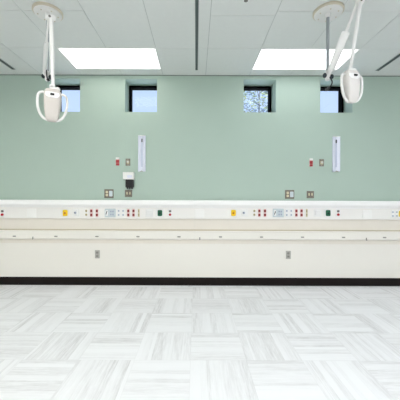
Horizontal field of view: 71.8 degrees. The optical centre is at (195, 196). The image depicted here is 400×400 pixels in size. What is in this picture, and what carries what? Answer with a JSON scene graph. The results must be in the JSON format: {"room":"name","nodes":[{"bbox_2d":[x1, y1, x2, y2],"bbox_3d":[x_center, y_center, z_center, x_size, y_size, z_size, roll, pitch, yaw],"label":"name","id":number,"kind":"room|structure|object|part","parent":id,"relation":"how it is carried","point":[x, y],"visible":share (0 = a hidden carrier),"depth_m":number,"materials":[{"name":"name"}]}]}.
{"room":"hospital ward","nodes":[
{"label":"hospital ward","id":0,"kind":"room"},
{"bbox_2d":[0,285,399,399],"bbox_3d":[-0.005,1.370,0.513,9.600,0.100,8.027,0,0,0],"label":"floor","id":1,"kind":"structure","parent":0,"point":[58,342],"depth_m":2.52,"materials":[{"name":"white tile"}]},
{"bbox_2d":[0,75,399,200],"bbox_3d":[0.001,-0.307,4.342,9.600,3.254,0.370,0,0,0],"label":"wall","id":2,"kind":"structure","parent":0,"point":[202,144],"depth_m":4.16,"materials":[{"name":"green paint"}]},
{"bbox_2d":[0,200,28,242],"bbox_3d":[-3.656,0.361,4.104,2.290,0.649,0.105,0,0,0],"label":"medical headwall panel","id":3,"kind":"object","parent":2,"relation":"attached to","point":[14,226],"visible":0.97,"depth_m":4.09,"materials":[{"name":"metal"}]},
{"bbox_2d":[0,209,4,216],"bbox_3d":[-2.868,0.236,4.085,0.068,0.125,0.020,0,0,0],"label":"switch","id":4,"kind":"object","parent":3,"relation":"attached to","point":[2,211],"visible":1,"depth_m":4.09,"materials":[{"name":"white plastic"}]},
{"bbox_3d":[-3.655,0.093,4.104,2.290,0.113,0.105,0,0,0],"label":"bumper rail","id":5,"kind":"part","parent":3,"relation":"part of","materials":[{"name":"white plastic"}]},
{"bbox_3d":[-3.657,0.557,4.121,2.290,0.132,0.072,0,0,0],"label":"equipment rail","id":6,"kind":"part","parent":3,"relation":"part of","materials":[{"name":"white metal"}]},
{"bbox_3d":[-3.656,0.393,4.147,2.290,0.159,0.020,0,0,0],"label":"recessed panel","id":7,"kind":"part","parent":3,"relation":"part of","materials":[{"name":"plastic"}]},
{"bbox_2d":[57,86,79,111],"bbox_3d":[-1.988,-1.532,4.462,0.474,0.488,0.120,0,0,0],"label":"window","id":8,"kind":"structure","parent":2,"relation":"in","point":[60,87],"depth_m":4.45,"materials":[{"name":"black metal"}]},
{"bbox_2d":[95,250,99,257],"bbox_3d":[-1.477,0.857,4.130,0.072,0.122,0.010,0,0,0],"label":"wall outlet","id":9,"kind":"object","parent":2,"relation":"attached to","point":[97,252],"visible":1,"depth_m":4.13,"materials":[{"name":"grey plastic"}]},
{"bbox_2d":[104,189,113,197],"bbox_3d":[-1.310,-0.051,4.151,0.139,0.132,0.012,0,0,0],"label":"wall outlet","id":10,"kind":"object","parent":2,"relation":"attached to","point":[108,193],"visible":1,"depth_m":4.15,"materials":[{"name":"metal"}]},
{"bbox_2d":[25,200,194,243],"bbox_3d":[-1.265,0.370,4.104,2.492,0.649,0.105,0,0,0],"label":"medical headwall panel","id":11,"kind":"object","parent":2,"relation":"attached to","point":[46,223],"visible":0.99,"depth_m":4.09,"materials":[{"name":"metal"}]},
{"bbox_2d":[61,209,69,216],"bbox_3d":[-1.936,0.236,4.084,0.122,0.122,0.022,0,0,0],"label":"outlet","id":12,"kind":"object","parent":11,"relation":"attached to","point":[64,212],"visible":1,"depth_m":4.09,"materials":[{"name":"yellow plastic"}]},
{"bbox_2d":[72,209,79,216],"bbox_3d":[-1.785,0.231,4.084,0.120,0.119,0.022,0,0,0],"label":"outlet","id":13,"kind":"object","parent":11,"relation":"attached to","point":[75,212],"visible":1,"depth_m":4.09,"materials":[{"name":"white plastic"}]},
{"bbox_3d":[-1.264,0.102,4.104,2.492,0.113,0.105,0,0,0],"label":"bumper rail","id":14,"kind":"part","parent":11,"relation":"part of","materials":[{"name":"white plastic"}]},
{"bbox_2d":[105,209,115,216],"bbox_3d":[-1.272,0.236,4.082,0.163,0.128,0.026,0,0,0],"label":"control plate","id":15,"kind":"object","parent":11,"relation":"attached to","point":[108,212],"visible":1,"depth_m":4.09,"materials":[{"name":"metal"}]},
{"bbox_3d":[-1.265,0.566,4.121,2.492,0.132,0.072,0,0,0],"label":"equipment rail","id":16,"kind":"part","parent":11,"relation":"part of","materials":[{"name":"white metal"}]},
{"bbox_3d":[-1.265,0.402,4.147,2.492,0.159,0.020,0,0,0],"label":"recessed panel","id":17,"kind":"part","parent":11,"relation":"part of","materials":[{"name":"plastic"}]},
{"bbox_2d":[117,209,124,216],"bbox_3d":[-1.113,0.236,4.090,0.122,0.128,0.009,0,0,0],"label":"outlet","id":18,"kind":"object","parent":11,"relation":"attached to","point":[120,212],"visible":1,"depth_m":4.09,"materials":[{"name":"white plastic"}]},
{"bbox_2d":[146,209,152,216],"bbox_3d":[-0.688,0.236,4.086,0.107,0.113,0.018,0,0,0],"label":"blank plate","id":19,"kind":"object","parent":11,"relation":"attached to","point":[149,212],"visible":1,"depth_m":4.09,"materials":[{"name":"white plastic"}]},
{"bbox_2d":[156,209,163,216],"bbox_3d":[-0.534,0.237,4.084,0.120,0.119,0.022,0,0,0],"label":"outlet","id":20,"kind":"object","parent":11,"relation":"attached to","point":[159,212],"visible":1,"depth_m":4.09,"materials":[{"name":"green plastic"}]},
{"bbox_2d":[168,209,171,216],"bbox_3d":[-0.384,0.236,4.085,0.068,0.125,0.020,0,0,0],"label":"switch","id":21,"kind":"object","parent":11,"relation":"attached to","point":[169,210],"visible":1,"depth_m":4.09,"materials":[{"name":"white plastic"}]},
{"bbox_2d":[116,157,119,165],"bbox_3d":[-1.179,-0.534,4.150,0.056,0.123,0.014,0,0,0],"label":"wall switch","id":22,"kind":"object","parent":2,"relation":"attached to","point":[117,158],"visible":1,"depth_m":4.14,"materials":[{"name":"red plastic"}]},
{"bbox_2d":[125,190,131,196],"bbox_3d":[-1.015,-0.054,4.151,0.108,0.108,0.011,0,0,0],"label":"wall outlet","id":23,"kind":"object","parent":2,"relation":"attached to","point":[128,193],"visible":1,"depth_m":4.15,"materials":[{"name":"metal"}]},
{"bbox_2d":[123,172,134,188],"bbox_3d":[-1.005,-0.245,4.120,0.163,0.250,0.073,0,0,0],"label":"wall holder","id":24,"kind":"object","parent":2,"relation":"attached to","point":[129,177],"visible":1,"depth_m":4.10,"materials":[{"name":"white plastic"}]},
{"bbox_2d":[138,135,145,171],"bbox_3d":[-0.812,-0.650,4.140,0.110,0.546,0.034,0,0,0],"label":"channel","id":25,"kind":"object","parent":2,"relation":"attached to","point":[141,138],"visible":1,"depth_m":4.14,"materials":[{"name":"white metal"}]},
{"bbox_2d":[129,86,156,111],"bbox_3d":[-0.828,-1.528,4.462,0.474,0.488,0.120,0,0,0],"label":"window","id":26,"kind":"structure","parent":2,"relation":"in","point":[131,88],"depth_m":4.40,"materials":[{"name":"black metal"}]},
{"bbox_2d":[0,243,399,277],"bbox_3d":[-0.004,1.009,4.146,9.600,0.622,0.022,0,0,0],"label":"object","id":27,"kind":"structure","parent":2,"relation":"attached to","point":[16,259],"depth_m":4.13,"materials":[{"name":"beige paint"}]},
{"bbox_2d":[0,277,399,285],"bbox_3d":[-0.004,1.262,4.124,9.600,0.116,0.022,0,0,0],"label":"baseboard","id":28,"kind":"structure","parent":2,"relation":"attached to","point":[176,281],"depth_m":4.12,"materials":[{"name":"plastic"}]},
{"bbox_2d":[0,74,399,76],"bbox_3d":[0.007,-1.828,4.153,9.600,0.012,0.007,0,0,0],"label":"trim","id":29,"kind":"structure","parent":2,"relation":"attached to","point":[0,74],"depth_m":4.15,"materials":[{"name":"white metal"}]},
{"bbox_2d":[244,86,270,111],"bbox_3d":[0.962,-1.522,4.462,0.478,0.488,0.120,0,0,0],"label":"window","id":30,"kind":"structure","parent":2,"relation":"in","point":[246,88],"depth_m":4.41,"materials":[{"name":"black metal"}]},
{"bbox_2d":[195,200,363,243],"bbox_3d":[1.225,0.379,4.104,2.486,0.649,0.105,0,0,0],"label":"medical headwall panel","id":31,"kind":"object","parent":2,"relation":"attached to","point":[213,223],"visible":0.98,"depth_m":4.09,"materials":[{"name":"metal"}]},
{"bbox_2d":[229,209,237,216],"bbox_3d":[0.555,0.236,4.084,0.122,0.122,0.022,0,0,0],"label":"outlet","id":32,"kind":"object","parent":31,"relation":"attached to","point":[232,212],"visible":1,"depth_m":4.09,"materials":[{"name":"yellow plastic"}]},
{"bbox_2d":[240,209,247,216],"bbox_3d":[0.706,0.231,4.084,0.120,0.119,0.022,0,0,0],"label":"outlet","id":33,"kind":"object","parent":31,"relation":"attached to","point":[243,212],"visible":1,"depth_m":4.09,"materials":[{"name":"white plastic"}]},
{"bbox_3d":[1.225,0.410,4.147,2.486,0.159,0.020,0,0,0],"label":"recessed panel","id":34,"kind":"part","parent":31,"relation":"part of","materials":[{"name":"plastic"}]},
{"bbox_2d":[273,209,283,216],"bbox_3d":[1.220,0.236,4.082,0.163,0.128,0.026,0,0,0],"label":"control plate","id":35,"kind":"object","parent":31,"relation":"attached to","point":[276,212],"visible":1,"depth_m":4.09,"materials":[{"name":"metal"}]},
{"bbox_3d":[1.224,0.575,4.121,2.486,0.132,0.072,0,0,0],"label":"equipment rail","id":36,"kind":"part","parent":31,"relation":"part of","materials":[{"name":"white metal"}]},
{"bbox_3d":[1.226,0.111,4.104,2.486,0.113,0.105,0,0,0],"label":"bumper rail","id":37,"kind":"part","parent":31,"relation":"part of","materials":[{"name":"white plastic"}]},
{"bbox_2d":[285,209,292,216],"bbox_3d":[1.378,0.236,4.090,0.122,0.128,0.009,0,0,0],"label":"outlet","id":38,"kind":"object","parent":31,"relation":"attached to","point":[288,212],"visible":1,"depth_m":4.09,"materials":[{"name":"white plastic"}]},
{"bbox_2d":[314,209,320,216],"bbox_3d":[1.803,0.236,4.086,0.107,0.113,0.018,0,0,0],"label":"blank plate","id":39,"kind":"object","parent":31,"relation":"attached to","point":[317,212],"visible":1,"depth_m":4.08,"materials":[{"name":"white plastic"}]},
{"bbox_3d":[1.803,0.232,4.083,0.083,0.074,0.013,0,0,0],"label":"raised panel","id":40,"kind":"part","parent":39,"relation":"part of","materials":[{"name":"white plastic"}]},
{"bbox_2d":[324,209,331,216],"bbox_3d":[1.957,0.237,4.084,0.120,0.119,0.022,0,0,0],"label":"outlet","id":41,"kind":"object","parent":31,"relation":"attached to","point":[327,212],"visible":1,"depth_m":4.09,"materials":[{"name":"green plastic"}]},
{"bbox_2d":[336,209,339,216],"bbox_3d":[2.107,0.236,4.085,0.068,0.125,0.020,0,0,0],"label":"switch","id":42,"kind":"object","parent":31,"relation":"attached to","point":[337,210],"visible":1,"depth_m":4.09,"materials":[{"name":"white plastic"}]},
{"bbox_2d":[286,251,290,258],"bbox_3d":[1.383,0.866,4.130,0.072,0.122,0.010,0,0,0],"label":"wall outlet","id":43,"kind":"object","parent":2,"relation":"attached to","point":[288,253],"visible":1,"depth_m":4.13,"materials":[{"name":"grey plastic"}]},
{"bbox_2d":[285,190,293,198],"bbox_3d":[1.410,-0.039,4.151,0.139,0.132,0.012,0,0,0],"label":"wall outlet","id":44,"kind":"object","parent":2,"relation":"attached to","point":[289,194],"visible":1,"depth_m":4.15,"materials":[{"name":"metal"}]},
{"bbox_2d":[307,191,313,197],"bbox_3d":[1.721,-0.036,4.151,0.108,0.108,0.011,0,0,0],"label":"wall outlet","id":45,"kind":"object","parent":2,"relation":"attached to","point":[310,194],"visible":1,"depth_m":4.15,"materials":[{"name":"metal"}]},
{"bbox_2d":[309,158,312,166],"bbox_3d":[1.732,-0.519,4.150,0.051,0.123,0.014,0,0,0],"label":"wall switch","id":46,"kind":"object","parent":2,"relation":"attached to","point":[310,159],"visible":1,"depth_m":4.14,"materials":[{"name":"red plastic"}]},
{"bbox_2d":[319,159,323,165],"bbox_3d":[1.890,-0.515,4.144,0.071,0.108,0.026,0,0,0],"label":"wall switch","id":47,"kind":"object","parent":2,"relation":"attached to","point":[321,161],"visible":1,"depth_m":4.15,"materials":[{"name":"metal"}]},
{"bbox_2d":[320,87,343,112],"bbox_3d":[2.115,-1.517,4.462,0.478,0.488,0.120,0,0,0],"label":"window","id":48,"kind":"structure","parent":2,"relation":"in","point":[340,97],"depth_m":4.45,"materials":[{"name":"black metal"}]},
{"bbox_2d":[332,136,340,171],"bbox_3d":[2.106,-0.641,4.140,0.108,0.534,0.034,0,0,0],"label":"channel","id":49,"kind":"object","parent":2,"relation":"attached to","point":[335,139],"visible":1,"depth_m":4.13,"materials":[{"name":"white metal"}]},
{"bbox_2d":[361,201,399,243],"bbox_3d":[3.634,0.387,4.104,2.330,0.649,0.105,0,0,0],"label":"medical headwall panel","id":50,"kind":"object","parent":2,"relation":"attached to","point":[377,224],"visible":0.99,"depth_m":4.09,"materials":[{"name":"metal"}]},
{"bbox_3d":[3.633,0.419,4.147,2.330,0.159,0.020,0,0,0],"label":"recessed panel","id":51,"kind":"part","parent":50,"relation":"part of","materials":[{"name":"plastic"}]},
{"bbox_3d":[3.633,0.584,4.121,2.330,0.132,0.072,0,0,0],"label":"equipment rail","id":52,"kind":"part","parent":50,"relation":"part of","materials":[{"name":"white metal"}]},
{"bbox_3d":[3.635,0.120,4.104,2.330,0.113,0.105,0,0,0],"label":"bumper rail","id":53,"kind":"part","parent":50,"relation":"part of","materials":[{"name":"white plastic"}]},
{"bbox_2d":[391,210,394,217],"bbox_3d":[2.918,0.252,4.090,0.053,0.119,0.009,0,0,0],"label":"outlet","id":54,"kind":"object","parent":50,"relation":"attached to","point":[392,211],"visible":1,"depth_m":4.09,"materials":[{"name":"white plastic"}]},
{"bbox_2d":[395,210,398,217],"bbox_3d":[2.976,0.252,4.090,0.053,0.119,0.009,0,0,0],"label":"outlet","id":55,"kind":"object","parent":50,"relation":"attached to","point":[396,211],"visible":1,"depth_m":4.09,"materials":[{"name":"white plastic"}]},
{"bbox_2d":[0,0,399,75],"bbox_3d":[0.007,-1.904,0.513,9.600,0.140,8.027,0,0,0],"label":"ceiling","id":56,"kind":"structure","parent":0,"point":[237,33],"depth_m":3.08,"materials":[{"name":"tile"}]},
{"bbox_2d":[0,58,15,69],"bbox_3d":[-2.628,-1.841,2.643,0.066,0.006,2.685,0,0,0],"label":"ceiling track","id":57,"kind":"object","parent":56,"relation":"attached to","point":[1,60],"visible":1,"depth_m":3.83,"materials":[{"name":"grey metal"}]},
{"bbox_2d":[32,2,68,121],"bbox_3d":[-1.325,-1.226,2.520,0.275,1.226,0.793,0,0,-34],"label":"lamp","id":58,"kind":"object","parent":56,"relation":"hanging from","point":[48,12],"visible":1,"depth_m":2.24,"materials":[{"name":"white plastic"}]},
{"bbox_3d":[-1.236,-0.735,2.215,0.087,0.241,0.022,0,0,-31],"label":"handle","id":59,"kind":"part","parent":58,"relation":"part of","materials":[{"name":"plastic"}]},
{"bbox_3d":[-1.326,-1.318,2.440,0.019,0.263,0.528,0,0,-32],"label":"spring arm","id":60,"kind":"part","parent":58,"relation":"part of","materials":[{"name":"metal"}]},
{"bbox_3d":[-1.467,-1.827,2.735,0.276,0.024,0.276,0,0,0],"label":"ceiling plate","id":61,"kind":"part","parent":58,"relation":"part of","materials":[{"name":"beige ceramic"}]},
{"bbox_3d":[-1.157,-1.161,2.219,0.032,0.525,0.089,0,0,-13],"label":"drop arm","id":62,"kind":"part","parent":58,"relation":"part of","materials":[{"name":"metal"}]},
{"bbox_3d":[-1.101,-0.731,2.272,0.095,0.239,0.024,0,0,-16],"label":"handle","id":63,"kind":"part","parent":58,"relation":"part of","materials":[{"name":"plastic"}]},
{"bbox_2d":[57,48,160,68],"bbox_3d":[-1.108,-1.862,3.685,1.222,0.052,0.558,0,0,0],"label":"ceiling light","id":64,"kind":"object","parent":56,"relation":"attached to","point":[80,58],"visible":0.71,"depth_m":3.67,"materials":[{"name":"white plastic"}]},
{"bbox_2d":[195,0,198,69],"bbox_3d":[0.009,-1.831,2.643,0.045,0.006,2.685,0,0,0],"label":"ceiling track","id":65,"kind":"object","parent":56,"relation":"attached to","point":[196,1],"visible":1,"depth_m":3.07,"materials":[{"name":"grey metal"}]},
{"bbox_2d":[4,0,399,74],"bbox_3d":[0.007,-1.841,0.331,9.624,0.007,7.662,0,0,0],"label":"trim","id":66,"kind":"structure","parent":56,"relation":"attached to","point":[12,0],"depth_m":3.31,"materials":[{"name":"white metal"}]},
{"bbox_2d":[252,48,359,69],"bbox_3d":[1.415,-1.853,3.685,1.225,0.052,0.558,0,0,0],"label":"ceiling light","id":67,"kind":"object","parent":56,"relation":"attached to","point":[267,58],"visible":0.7,"depth_m":3.68,"materials":[{"name":"white plastic"}]},
{"bbox_2d":[313,0,364,103],"bbox_3d":[1.383,-1.354,2.614,0.325,0.949,0.544,0,0,-31],"label":"lamp","id":68,"kind":"object","parent":56,"relation":"hanging from","point":[350,80],"visible":1,"depth_m":2.56,"materials":[{"name":"white plastic"}]},
{"bbox_3d":[1.300,-1.817,2.715,0.284,0.024,0.284,0,0,0],"label":"ceiling plate","id":69,"kind":"part","parent":68,"relation":"part of","materials":[{"name":"white metal"}]},
{"bbox_3d":[1.338,-1.428,2.520,0.029,0.503,0.356,0,0,-16],"label":"spring arm","id":70,"kind":"part","parent":68,"relation":"part of","materials":[{"name":"metal"}]},
{"bbox_3d":[1.375,-1.015,2.556,0.104,0.271,0.027,0,0,-23],"label":"handle","id":71,"kind":"part","parent":68,"relation":"part of","materials":[{"name":"plastic"}]},
{"bbox_3d":[1.416,-1.429,2.454,0.032,0.458,0.281,0,0,13],"label":"drop arm","id":72,"kind":"part","parent":68,"relation":"part of","materials":[{"name":"metal"}]},
{"bbox_3d":[1.529,-1.018,2.598,0.095,0.273,0.025,0,0,-7],"label":"handle","id":73,"kind":"part","parent":68,"relation":"part of","materials":[{"name":"plastic"}]},
{"bbox_2d":[375,53,399,70],"bbox_3d":[2.612,-1.822,2.643,0.066,0.006,2.685,0,0,0],"label":"ceiling track","id":74,"kind":"object","parent":56,"relation":"attached to","point":[397,55],"visible":1,"depth_m":3.74,"materials":[{"name":"grey metal"}]},
{"label":"outside","id":75,"kind":"structure","parent":0,"visible":0},
{"bbox_3d":[0.995,1.394,14.364,30.000,0.100,19.273,0,0,0],"label":"ground","id":76,"kind":"structure","parent":75,"visible":0},
{"bbox_2d":[244,91,267,111],"bbox_3d":[2.760,-2.119,12.006,2.221,6.945,2.111,0,0,0],"label":"tree","id":77,"kind":"object","parent":76,"relation":"on","point":[262,98],"visible":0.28,"depth_m":11.80,"materials":[{"name":"green plant"}]}
]}

